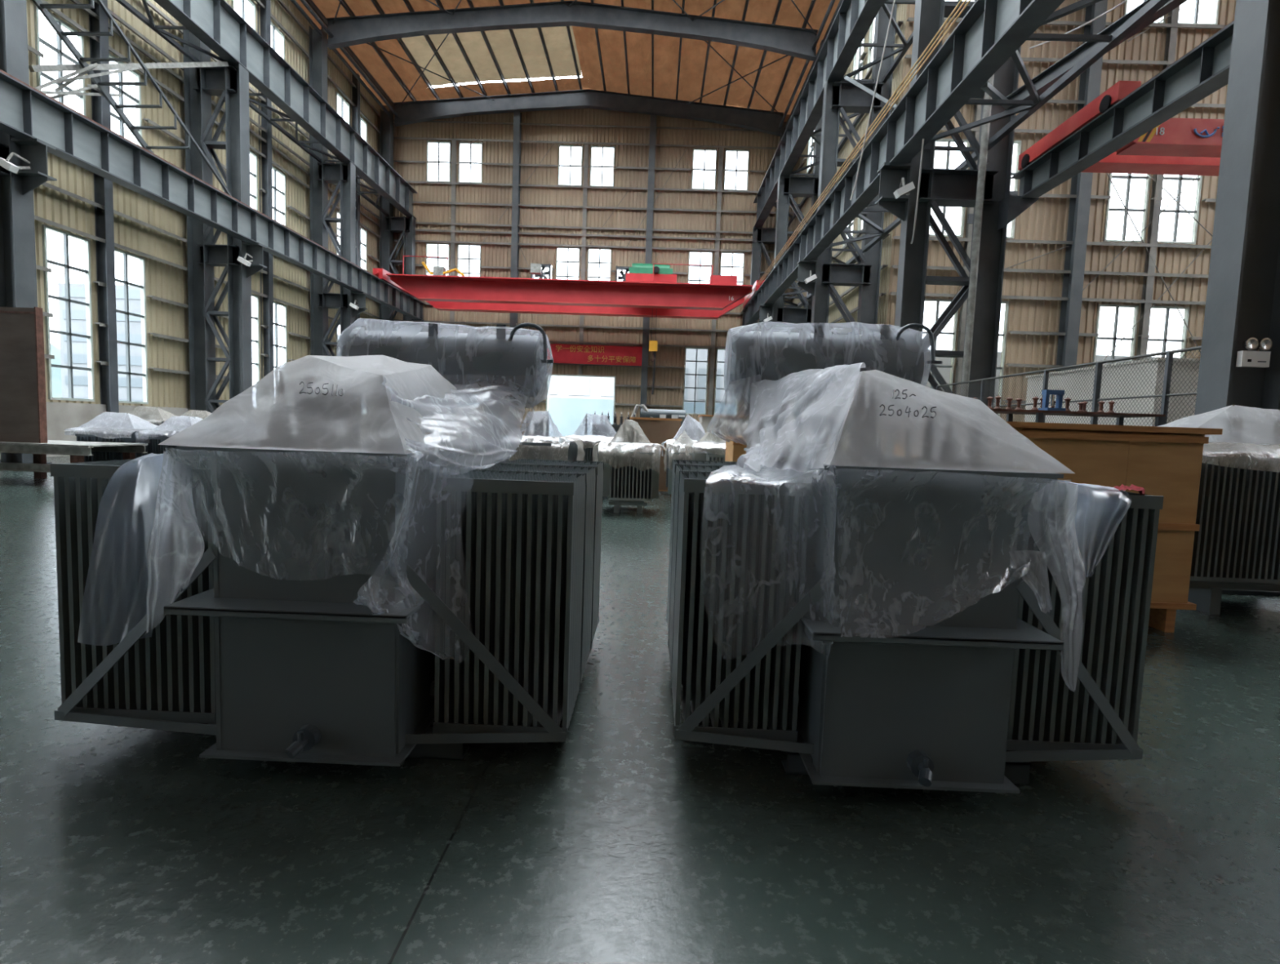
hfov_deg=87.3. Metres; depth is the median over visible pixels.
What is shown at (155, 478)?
drape
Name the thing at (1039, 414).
rack
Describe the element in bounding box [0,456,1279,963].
floor
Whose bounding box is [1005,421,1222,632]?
wooden crate
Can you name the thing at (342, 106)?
window
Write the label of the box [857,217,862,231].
window
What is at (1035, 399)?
metal casting
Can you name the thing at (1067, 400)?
metal casting
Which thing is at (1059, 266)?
wall
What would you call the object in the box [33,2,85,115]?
window
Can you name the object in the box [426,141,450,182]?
window
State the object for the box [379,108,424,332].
column
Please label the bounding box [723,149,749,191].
window
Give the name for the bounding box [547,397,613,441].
wall
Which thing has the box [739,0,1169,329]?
beam
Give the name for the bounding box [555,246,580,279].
window
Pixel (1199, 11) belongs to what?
window
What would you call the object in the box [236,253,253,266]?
floodlight
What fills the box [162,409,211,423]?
plastic cover
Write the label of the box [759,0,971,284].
rail
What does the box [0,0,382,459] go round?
wall
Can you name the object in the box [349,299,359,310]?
floodlight
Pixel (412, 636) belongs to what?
drape
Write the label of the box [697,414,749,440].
plastic
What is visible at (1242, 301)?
column
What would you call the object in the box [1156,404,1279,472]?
plastic cover
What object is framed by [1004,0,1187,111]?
beam
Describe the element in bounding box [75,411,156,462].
transformer
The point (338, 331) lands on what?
window
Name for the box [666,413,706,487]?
transformer
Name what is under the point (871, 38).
window
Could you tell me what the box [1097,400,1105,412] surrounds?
metal casting
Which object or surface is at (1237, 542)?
transformer
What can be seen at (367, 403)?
plastic cover
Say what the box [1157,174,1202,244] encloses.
window
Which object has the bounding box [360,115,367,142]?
window
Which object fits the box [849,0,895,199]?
hanging cable
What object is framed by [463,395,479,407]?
window
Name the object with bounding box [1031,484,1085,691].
drape
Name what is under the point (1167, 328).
window
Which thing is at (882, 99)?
tie beam
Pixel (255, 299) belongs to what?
window
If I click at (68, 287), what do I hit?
window
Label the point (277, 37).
window
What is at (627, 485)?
transformer
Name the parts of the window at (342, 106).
pane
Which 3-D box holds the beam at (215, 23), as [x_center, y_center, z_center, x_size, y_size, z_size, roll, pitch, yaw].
[-17.170,-16.663,13.078,1.972,1.947,67.650,2,5,1]
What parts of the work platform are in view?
leg, leg, leg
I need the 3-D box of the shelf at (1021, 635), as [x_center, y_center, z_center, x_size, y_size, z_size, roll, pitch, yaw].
[1.228,0.543,3.958,1.010,0.035,2.510,2,5,1]
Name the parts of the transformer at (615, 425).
tank, lid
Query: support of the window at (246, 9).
in the wall at (82, 202)
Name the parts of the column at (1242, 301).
plate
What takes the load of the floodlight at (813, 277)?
attached to the column at (842, 97)
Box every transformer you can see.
[49,322,604,766]
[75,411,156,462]
[148,415,188,457]
[508,410,577,461]
[569,413,612,497]
[591,410,635,435]
[600,419,659,513]
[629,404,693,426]
[666,322,1164,793]
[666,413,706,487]
[667,430,692,498]
[692,423,755,464]
[1185,404,1279,614]
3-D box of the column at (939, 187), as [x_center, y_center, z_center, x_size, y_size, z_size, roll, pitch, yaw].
[8.015,-10.826,17.184,3.333,22.555,0.924,2,5,1]
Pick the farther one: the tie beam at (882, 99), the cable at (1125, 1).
the tie beam at (882, 99)
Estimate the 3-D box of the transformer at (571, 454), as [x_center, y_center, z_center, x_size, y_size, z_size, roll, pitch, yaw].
[-1.893,-0.407,12.598,1.331,1.850,1.200,2,5,1]
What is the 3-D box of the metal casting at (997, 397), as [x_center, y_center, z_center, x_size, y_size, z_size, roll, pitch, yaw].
[4.905,-1.085,9.193,0.096,0.200,0.091,2,5,1]
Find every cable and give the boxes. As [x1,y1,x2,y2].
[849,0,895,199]
[911,138,924,244]
[1029,0,1128,48]
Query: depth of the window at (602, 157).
46.62 m
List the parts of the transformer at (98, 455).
header plate, tank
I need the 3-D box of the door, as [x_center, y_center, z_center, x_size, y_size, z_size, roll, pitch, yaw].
[-4.254,-5.246,48.066,4.934,5.610,0.446,2,5,1]
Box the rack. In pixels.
[990,408,1165,426]
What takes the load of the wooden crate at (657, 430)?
on the floor
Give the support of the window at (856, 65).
in the wall at (849, 295)
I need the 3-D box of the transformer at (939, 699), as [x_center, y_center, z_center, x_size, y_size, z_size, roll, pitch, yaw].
[1.289,0.166,3.926,2.157,2.326,2.510,2,5,1]
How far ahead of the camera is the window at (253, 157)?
32.25 m
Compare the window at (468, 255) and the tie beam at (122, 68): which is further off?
the window at (468, 255)
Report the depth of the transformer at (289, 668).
3.12 m
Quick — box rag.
[1113,484,1145,495]
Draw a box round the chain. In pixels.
[651,351,655,394]
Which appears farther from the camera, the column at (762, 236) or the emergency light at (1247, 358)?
the column at (762, 236)
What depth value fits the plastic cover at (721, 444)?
11.98 m
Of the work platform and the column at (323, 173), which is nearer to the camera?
the work platform
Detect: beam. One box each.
[0,69,425,320]
[28,61,228,98]
[115,0,417,218]
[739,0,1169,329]
[753,0,915,227]
[844,75,897,108]
[980,81,1012,109]
[997,20,1234,230]
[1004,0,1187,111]
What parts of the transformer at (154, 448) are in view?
tank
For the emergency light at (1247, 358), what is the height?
0.313 m
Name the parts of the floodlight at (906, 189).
glass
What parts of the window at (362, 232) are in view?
pane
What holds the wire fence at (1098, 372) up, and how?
on the floor
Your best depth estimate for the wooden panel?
13.63 m
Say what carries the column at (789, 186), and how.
on the floor
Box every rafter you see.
[325,0,817,61]
[393,88,783,136]
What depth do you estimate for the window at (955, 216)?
27.21 m
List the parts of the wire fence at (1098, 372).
fence post, fence post, fence rail, fence rail, fence post, fence post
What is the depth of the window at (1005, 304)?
27.71 m
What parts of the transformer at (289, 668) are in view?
plate, lid, tank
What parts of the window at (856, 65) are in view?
pane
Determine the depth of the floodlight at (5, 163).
17.00 m
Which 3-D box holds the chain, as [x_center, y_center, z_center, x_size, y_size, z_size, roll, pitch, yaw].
[0.871,-6.953,42.819,0.165,2.726,0.133,2,5,1]
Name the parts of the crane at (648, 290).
handrail post, handrail, hoist motor, handrail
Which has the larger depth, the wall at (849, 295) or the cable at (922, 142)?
the wall at (849, 295)
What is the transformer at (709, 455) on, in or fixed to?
on the floor
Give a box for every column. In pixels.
[0,0,57,464]
[182,30,266,413]
[309,26,367,356]
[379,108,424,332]
[740,121,786,426]
[758,40,822,418]
[795,4,897,407]
[875,0,1021,405]
[1194,0,1279,596]
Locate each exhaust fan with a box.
[530,262,551,279]
[615,266,628,280]
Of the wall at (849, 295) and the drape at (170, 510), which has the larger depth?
the wall at (849, 295)
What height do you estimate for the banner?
1.320 m
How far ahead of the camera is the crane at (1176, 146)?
14.46 m
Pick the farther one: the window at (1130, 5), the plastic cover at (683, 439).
the window at (1130, 5)
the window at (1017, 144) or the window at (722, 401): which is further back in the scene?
the window at (722, 401)
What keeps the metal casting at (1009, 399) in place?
on the rack
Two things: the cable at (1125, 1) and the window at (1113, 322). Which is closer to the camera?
the cable at (1125, 1)
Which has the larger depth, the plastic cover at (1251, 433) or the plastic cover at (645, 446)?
the plastic cover at (645, 446)
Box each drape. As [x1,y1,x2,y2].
[77,450,172,644]
[147,480,204,626]
[353,456,458,658]
[706,464,837,634]
[1008,550,1049,613]
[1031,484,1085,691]
[1057,480,1132,577]
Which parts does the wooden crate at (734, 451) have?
panel, panel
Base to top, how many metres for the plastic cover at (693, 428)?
0.987 m
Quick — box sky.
[548,375,614,399]
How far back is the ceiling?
40.88 m
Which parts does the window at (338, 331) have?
pane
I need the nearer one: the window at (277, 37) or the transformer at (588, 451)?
the transformer at (588, 451)
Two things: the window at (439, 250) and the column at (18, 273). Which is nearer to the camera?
the column at (18, 273)
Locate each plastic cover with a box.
[64,411,157,443]
[77,318,553,658]
[127,406,177,424]
[137,416,199,438]
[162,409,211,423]
[181,415,203,420]
[505,411,585,461]
[564,413,626,448]
[592,419,666,471]
[661,414,711,456]
[664,431,702,471]
[684,418,759,455]
[706,321,1132,691]
[723,423,758,442]
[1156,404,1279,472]
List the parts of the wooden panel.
corner trim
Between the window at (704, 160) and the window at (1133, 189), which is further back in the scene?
the window at (704, 160)
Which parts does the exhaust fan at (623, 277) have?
blade, blade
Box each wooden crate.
[629,417,682,491]
[724,435,752,462]
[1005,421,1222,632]
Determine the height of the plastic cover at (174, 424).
0.612 m
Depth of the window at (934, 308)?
27.74 m
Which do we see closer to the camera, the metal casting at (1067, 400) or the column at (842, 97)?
the metal casting at (1067, 400)
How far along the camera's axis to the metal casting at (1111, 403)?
9.11 m
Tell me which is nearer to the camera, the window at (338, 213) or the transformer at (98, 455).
the transformer at (98, 455)
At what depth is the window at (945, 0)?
26.68 m
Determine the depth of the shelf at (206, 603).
2.81 m
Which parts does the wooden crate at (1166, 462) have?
panel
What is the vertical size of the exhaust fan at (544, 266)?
1.221 m
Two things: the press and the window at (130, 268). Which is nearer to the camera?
the press
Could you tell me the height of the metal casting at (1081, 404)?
0.145 m
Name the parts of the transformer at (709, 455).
tank, header plate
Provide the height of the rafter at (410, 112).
2.597 m
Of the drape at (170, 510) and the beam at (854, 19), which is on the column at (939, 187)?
the beam at (854, 19)
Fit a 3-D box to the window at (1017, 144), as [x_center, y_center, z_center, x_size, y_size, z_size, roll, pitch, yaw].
[14.482,-11.861,27.238,1.617,3.844,0.148,2,5,1]
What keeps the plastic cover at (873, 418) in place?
on the transformer at (939, 699)
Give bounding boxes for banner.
[546,343,642,365]
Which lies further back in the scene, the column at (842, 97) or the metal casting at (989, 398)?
the column at (842, 97)
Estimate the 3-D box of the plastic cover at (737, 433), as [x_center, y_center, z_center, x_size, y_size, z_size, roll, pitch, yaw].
[2.627,-1.097,16.739,1.555,0.730,1.282,2,5,1]
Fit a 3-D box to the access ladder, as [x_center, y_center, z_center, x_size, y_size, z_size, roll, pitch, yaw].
[-17.011,-13.236,22.689,1.650,4.444,7.496,2,5,1]
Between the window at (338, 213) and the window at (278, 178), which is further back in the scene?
the window at (338, 213)
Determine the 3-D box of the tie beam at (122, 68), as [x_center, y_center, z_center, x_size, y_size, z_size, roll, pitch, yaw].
[-17.405,-14.111,23.341,0.530,4.724,7.425,3,5,15]
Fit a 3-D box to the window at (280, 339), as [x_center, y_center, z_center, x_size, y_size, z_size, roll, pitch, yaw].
[-18.826,-6.490,34.746,0.148,5.528,1.732,2,5,1]
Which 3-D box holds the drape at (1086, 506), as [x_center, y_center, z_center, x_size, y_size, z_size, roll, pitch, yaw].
[2.008,0.200,2.996,0.327,0.427,0.830,5,5,29]
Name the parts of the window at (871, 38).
frame, pane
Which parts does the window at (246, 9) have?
pane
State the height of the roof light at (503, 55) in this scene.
1.006 m
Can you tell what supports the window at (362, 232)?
in the wall at (82, 202)
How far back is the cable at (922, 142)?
16.08 m
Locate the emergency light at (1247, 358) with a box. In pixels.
[1235,337,1272,368]
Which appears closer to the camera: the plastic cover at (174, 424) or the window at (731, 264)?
the plastic cover at (174, 424)
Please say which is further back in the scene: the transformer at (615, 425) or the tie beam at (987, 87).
the transformer at (615, 425)
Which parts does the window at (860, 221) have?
frame, pane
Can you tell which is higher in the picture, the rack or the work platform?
the rack
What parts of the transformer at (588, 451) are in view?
header plate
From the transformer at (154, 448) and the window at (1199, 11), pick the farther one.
the window at (1199, 11)
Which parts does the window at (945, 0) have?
pane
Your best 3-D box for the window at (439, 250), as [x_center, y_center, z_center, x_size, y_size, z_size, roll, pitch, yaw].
[-14.287,-15.322,47.399,1.666,3.020,0.148,2,5,1]
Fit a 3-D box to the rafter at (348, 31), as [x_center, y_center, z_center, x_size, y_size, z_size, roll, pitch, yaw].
[-3.726,-24.480,36.190,26.456,2.597,0.429,2,5,1]
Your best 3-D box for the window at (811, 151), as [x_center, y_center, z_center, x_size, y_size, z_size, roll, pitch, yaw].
[10.989,-21.143,42.912,0.148,2.739,1.732,2,5,1]
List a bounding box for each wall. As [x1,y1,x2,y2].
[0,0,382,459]
[382,105,799,439]
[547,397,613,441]
[786,4,906,428]
[886,0,1235,422]
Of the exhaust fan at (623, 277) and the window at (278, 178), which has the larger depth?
the exhaust fan at (623, 277)
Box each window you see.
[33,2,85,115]
[41,224,94,401]
[109,53,142,146]
[114,248,148,404]
[231,0,256,31]
[249,150,257,210]
[251,293,259,385]
[271,21,284,59]
[271,165,285,226]
[273,301,287,368]
[335,90,350,124]
[336,209,340,254]
[336,323,340,356]
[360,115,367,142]
[360,226,366,270]
[425,242,449,275]
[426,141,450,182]
[457,142,482,182]
[457,243,481,276]
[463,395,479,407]
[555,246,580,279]
[557,144,582,186]
[586,247,611,280]
[589,145,614,186]
[682,347,708,414]
[687,250,712,284]
[691,148,717,190]
[713,348,737,415]
[720,251,744,284]
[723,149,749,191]
[806,128,815,172]
[842,220,853,247]
[852,36,865,79]
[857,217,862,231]
[866,18,875,78]
[920,298,958,391]
[928,138,969,237]
[945,0,974,18]
[993,301,1008,416]
[1006,140,1021,239]
[1092,304,1138,366]
[1103,173,1151,243]
[1123,0,1165,23]
[1146,306,1189,359]
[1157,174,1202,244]
[1177,0,1219,24]
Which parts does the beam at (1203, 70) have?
beam seat, crane rail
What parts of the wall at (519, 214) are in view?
wind post, tie rod, tie rod, wind post, tie rod, tie rod, wind post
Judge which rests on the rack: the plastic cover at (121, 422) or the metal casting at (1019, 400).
the metal casting at (1019, 400)
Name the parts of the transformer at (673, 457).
header plate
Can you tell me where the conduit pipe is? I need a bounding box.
[960,74,994,396]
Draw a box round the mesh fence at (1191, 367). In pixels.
[1024,357,1199,426]
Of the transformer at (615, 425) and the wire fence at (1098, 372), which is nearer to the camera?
the wire fence at (1098, 372)
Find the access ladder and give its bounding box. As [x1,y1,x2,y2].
[31,0,231,195]
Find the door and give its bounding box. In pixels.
[545,373,616,434]
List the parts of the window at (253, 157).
pane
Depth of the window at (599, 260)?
47.16 m
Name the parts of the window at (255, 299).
pane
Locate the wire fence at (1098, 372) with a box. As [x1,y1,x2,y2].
[936,346,1201,426]
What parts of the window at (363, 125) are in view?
pane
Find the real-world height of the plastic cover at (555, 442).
1.065 m
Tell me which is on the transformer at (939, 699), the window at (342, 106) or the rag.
the rag
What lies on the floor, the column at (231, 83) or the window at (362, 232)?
the column at (231, 83)
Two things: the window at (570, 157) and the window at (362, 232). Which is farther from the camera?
the window at (570, 157)
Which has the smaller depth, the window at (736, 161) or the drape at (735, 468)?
the drape at (735, 468)
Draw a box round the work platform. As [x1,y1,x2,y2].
[0,440,148,478]
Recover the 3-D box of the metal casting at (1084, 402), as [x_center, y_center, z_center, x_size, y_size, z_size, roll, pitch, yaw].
[6.107,-1.029,9.223,0.096,0.168,0.091,2,5,1]
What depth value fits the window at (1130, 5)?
26.56 m
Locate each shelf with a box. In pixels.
[163,577,437,624]
[792,594,1064,650]
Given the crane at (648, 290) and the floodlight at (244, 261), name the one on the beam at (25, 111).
the crane at (648, 290)
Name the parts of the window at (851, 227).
pane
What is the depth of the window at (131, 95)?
24.48 m
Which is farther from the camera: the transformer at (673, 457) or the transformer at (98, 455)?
the transformer at (98, 455)
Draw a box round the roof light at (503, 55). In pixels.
[401,26,582,85]
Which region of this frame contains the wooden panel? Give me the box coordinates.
[0,306,47,443]
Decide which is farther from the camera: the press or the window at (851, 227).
the window at (851, 227)
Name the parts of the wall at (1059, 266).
wind post, tie rod, tie rod, tie rod, tie rod, wind post, tie rod, tie rod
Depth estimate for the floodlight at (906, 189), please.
16.49 m
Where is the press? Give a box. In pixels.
[1038,389,1066,411]
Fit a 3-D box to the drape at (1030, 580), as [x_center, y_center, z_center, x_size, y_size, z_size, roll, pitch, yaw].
[1.601,0.408,2.746,0.188,0.257,0.031,2,5,1]
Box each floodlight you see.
[0,151,31,173]
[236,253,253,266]
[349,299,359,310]
[763,312,772,322]
[804,270,817,284]
[893,177,915,199]
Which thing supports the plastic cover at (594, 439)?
attached to the transformer at (588, 451)
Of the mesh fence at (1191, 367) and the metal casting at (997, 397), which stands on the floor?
the mesh fence at (1191, 367)
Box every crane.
[373,255,764,361]
[1017,80,1224,176]
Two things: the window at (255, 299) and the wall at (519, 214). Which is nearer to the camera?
the window at (255, 299)
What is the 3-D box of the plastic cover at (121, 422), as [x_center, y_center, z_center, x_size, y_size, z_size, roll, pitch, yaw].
[-12.195,-1.289,15.711,1.679,0.691,1.282,2,5,1]
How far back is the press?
8.98 m
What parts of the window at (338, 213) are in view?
pane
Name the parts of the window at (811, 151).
pane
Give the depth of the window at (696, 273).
47.04 m
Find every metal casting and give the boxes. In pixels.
[986,396,993,408]
[993,395,1001,408]
[1005,397,1013,408]
[1015,398,1022,409]
[1031,396,1039,409]
[1064,397,1071,411]
[1077,402,1084,411]
[1082,400,1088,411]
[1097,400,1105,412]
[1107,400,1115,413]
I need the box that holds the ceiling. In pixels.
[290,0,843,128]
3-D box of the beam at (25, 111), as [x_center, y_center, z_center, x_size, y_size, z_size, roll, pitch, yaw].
[-16.953,-9.398,13.656,2.252,1.386,67.650,2,5,1]
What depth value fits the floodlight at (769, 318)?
36.22 m
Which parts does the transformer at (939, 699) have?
tank, lid, plate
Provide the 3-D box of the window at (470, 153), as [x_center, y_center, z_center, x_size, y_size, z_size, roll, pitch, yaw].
[-11.817,-22.252,46.794,1.666,2.739,0.148,2,5,1]
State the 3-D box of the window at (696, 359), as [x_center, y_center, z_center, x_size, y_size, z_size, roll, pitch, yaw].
[3.950,-7.157,47.692,1.666,4.702,0.148,2,5,1]
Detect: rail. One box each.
[739,0,962,308]
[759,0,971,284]
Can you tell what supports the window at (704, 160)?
in the wall at (519, 214)
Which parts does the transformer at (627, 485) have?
tank, header plate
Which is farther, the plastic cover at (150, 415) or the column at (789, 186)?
the column at (789, 186)
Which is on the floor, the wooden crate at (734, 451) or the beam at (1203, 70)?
the wooden crate at (734, 451)
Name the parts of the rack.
leg, leg, leg, leg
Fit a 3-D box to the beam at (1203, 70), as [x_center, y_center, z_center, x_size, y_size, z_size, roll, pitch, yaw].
[9.341,-5.783,-1.477,0.742,1.518,37.950,2,5,1]
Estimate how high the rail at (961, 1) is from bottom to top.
0.037 m
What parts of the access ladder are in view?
ladder rail, ladder rail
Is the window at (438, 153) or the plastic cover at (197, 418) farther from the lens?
the window at (438, 153)

